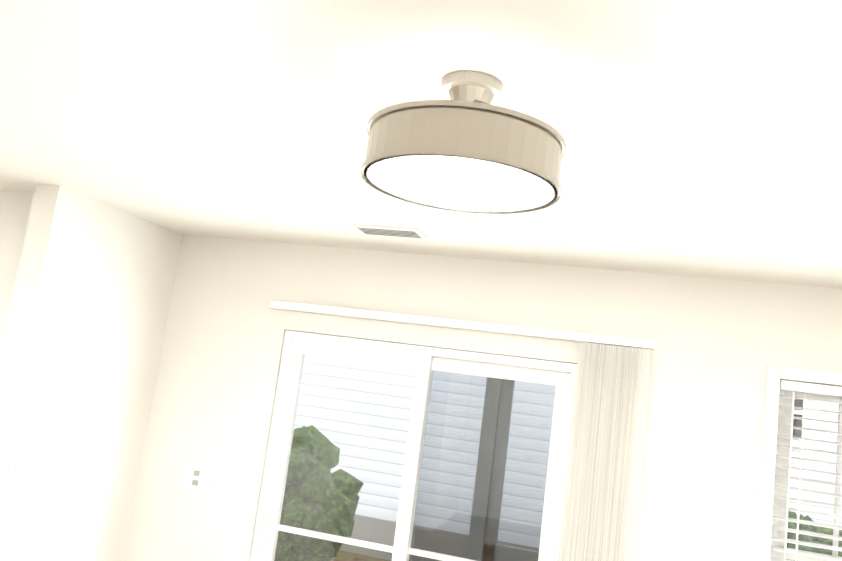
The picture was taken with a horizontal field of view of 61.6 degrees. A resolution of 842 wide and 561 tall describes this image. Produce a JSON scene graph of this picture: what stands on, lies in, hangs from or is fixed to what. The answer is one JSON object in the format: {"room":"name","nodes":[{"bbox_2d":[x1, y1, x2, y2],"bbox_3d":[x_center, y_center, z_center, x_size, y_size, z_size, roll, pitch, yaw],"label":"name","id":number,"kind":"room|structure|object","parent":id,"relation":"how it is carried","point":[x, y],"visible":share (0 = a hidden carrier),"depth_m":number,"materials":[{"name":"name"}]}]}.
{"room":"dining room","nodes":[
{"label":"dining room","id":0,"kind":"room"},
{"bbox_2d":[0,190,34,355],"bbox_3d":[-3.218,0.682,3.502,3.010,2.440,0.120,5,-8,15],"label":"wall","id":1,"kind":"structure","parent":0,"point":[15,209],"depth_m":3.25,"materials":[{"name":"paint"}]},
{"bbox_2d":[0,184,181,560],"bbox_3d":[-1.925,0.674,2.260,0.120,2.440,3.170,5,-8,15],"label":"wall","id":2,"kind":"structure","parent":0,"point":[83,342],"depth_m":3.26,"materials":[{"name":"paint"}]},
{"bbox_2d":[6,458,25,487],"bbox_3d":[-1.685,0.802,2.945,0.009,0.115,0.072,5,-8,15],"label":"light switch","id":3,"kind":"object","parent":2,"relation":"attached to","point":[16,472],"visible":1,"depth_m":2.94,"materials":[{"name":"white plastic"}]},
{"bbox_2d":[0,0,841,287],"bbox_3d":[-1.742,-0.944,0.518,7.350,0.300,7.190,5,-8,15],"label":"ceiling","id":4,"kind":"structure","parent":0,"point":[702,138],"depth_m":1.71,"materials":[{"name":"paint"}]},
{"bbox_2d":[352,224,426,238],"bbox_3d":[-0.137,-0.213,3.075,0.300,0.013,0.140,5,-8,15],"label":"ceiling vent","id":5,"kind":"object","parent":4,"relation":"in","point":[391,231],"visible":1,"depth_m":3.04,"materials":[{"name":"white metal"}]},
{"bbox_2d":[360,71,565,213],"bbox_3d":[0.093,-0.295,1.472,0.412,0.239,0.412,5,-8,15],"label":"semi-flush ceiling light","id":6,"kind":"object","parent":4,"relation":"attached to","point":[467,146],"visible":1,"depth_m":1.33,"materials":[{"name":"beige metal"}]},
{"bbox_2d":[124,235,841,560],"bbox_3d":[-1.060,0.991,3.706,7.110,2.440,0.120,5,-8,15],"label":"wall","id":7,"kind":"structure","parent":0,"point":[720,345],"depth_m":3.46,"materials":[{"name":"paint"}]},
{"bbox_2d":[181,464,211,491],"bbox_3d":[-1.164,1.022,3.659,0.160,0.115,0.009,5,-8,15],"label":"light switch","id":8,"kind":"object","parent":7,"relation":"attached to","point":[196,477],"visible":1,"depth_m":3.66,"materials":[{"name":"white plastic"}]},
{"bbox_2d":[250,330,578,560],"bbox_3d":[-0.096,1.305,3.399,1.514,1.980,0.128,5,-8,15],"label":"sliding door","id":9,"kind":"structure","parent":7,"relation":"in","point":[424,361],"depth_m":3.46,"materials":[{"name":"white plastic"}]},
{"bbox_2d":[269,300,654,349],"bbox_3d":[0.137,0.208,3.447,1.910,0.040,0.053,5,-8,15],"label":"track","id":10,"kind":"object","parent":7,"relation":"attached to","point":[495,328],"visible":1,"depth_m":3.40,"materials":[{"name":"white plastic"}]},
{"bbox_2d":[558,342,651,560],"bbox_3d":[0.758,1.308,3.095,0.320,2.050,0.083,5,-8,15],"label":"vertical blinds","id":11,"kind":"object","parent":10,"relation":"hanging from","point":[612,397],"visible":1,"depth_m":3.13,"materials":[{"name":"beige fabric"}]},
{"bbox_2d":[755,365,841,560],"bbox_3d":[1.831,1.202,2.903,0.915,1.610,0.176,5,-8,15],"label":"window","id":12,"kind":"structure","parent":7,"relation":"in","point":[775,374],"depth_m":3.04,"materials":[{"name":"white paint"}]},
{"bbox_2d":[770,380,841,560],"bbox_3d":[1.833,1.179,2.902,0.729,1.447,0.058,5,-8,15],"label":"window blinds","id":13,"kind":"object","parent":12,"relation":"attached to","point":[821,389],"visible":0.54,"depth_m":3.01,"materials":[{"name":"white plastic"}]},
{"label":"outside","id":14,"kind":"structure","parent":0,"visible":0},
{"bbox_2d":[331,550,390,560],"bbox_3d":[1.929,4.364,15.193,46.000,0.170,24.410,5,-8,15],"label":"ground","id":15,"kind":"structure","parent":14,"point":[352,557],"depth_m":7.17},
{"bbox_2d":[274,425,363,560],"bbox_3d":[-1.064,1.822,5.640,1.189,1.343,1.133,5,-8,15],"label":"bush","id":16,"kind":"object","parent":15,"relation":"on","point":[317,457],"depth_m":5.28,"materials":[{"name":"green plant"}]},
{"bbox_2d":[466,377,538,560],"bbox_3d":[1.992,1.378,3.609,3.700,2.490,1.298,5,-8,15],"label":"post","id":17,"kind":"object","parent":15,"relation":"on","point":[489,474],"depth_m":4.31,"materials":[{"name":"grey"}]},
{"bbox_2d":[294,354,841,560],"bbox_3d":[1.243,-0.708,10.921,30.900,8.430,7.500,5,-8,15],"label":"neighbor house","id":18,"kind":"structure","parent":15,"relation":"on","point":[384,370],"depth_m":7.32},
{"bbox_2d":[787,511,841,559],"bbox_3d":[2.437,2.179,4.755,1.976,1.268,1.848,5,-8,15],"label":"bush","id":19,"kind":"object","parent":15,"relation":"on","point":[826,541],"depth_m":4.51,"materials":[{"name":"green plant"}]}
]}

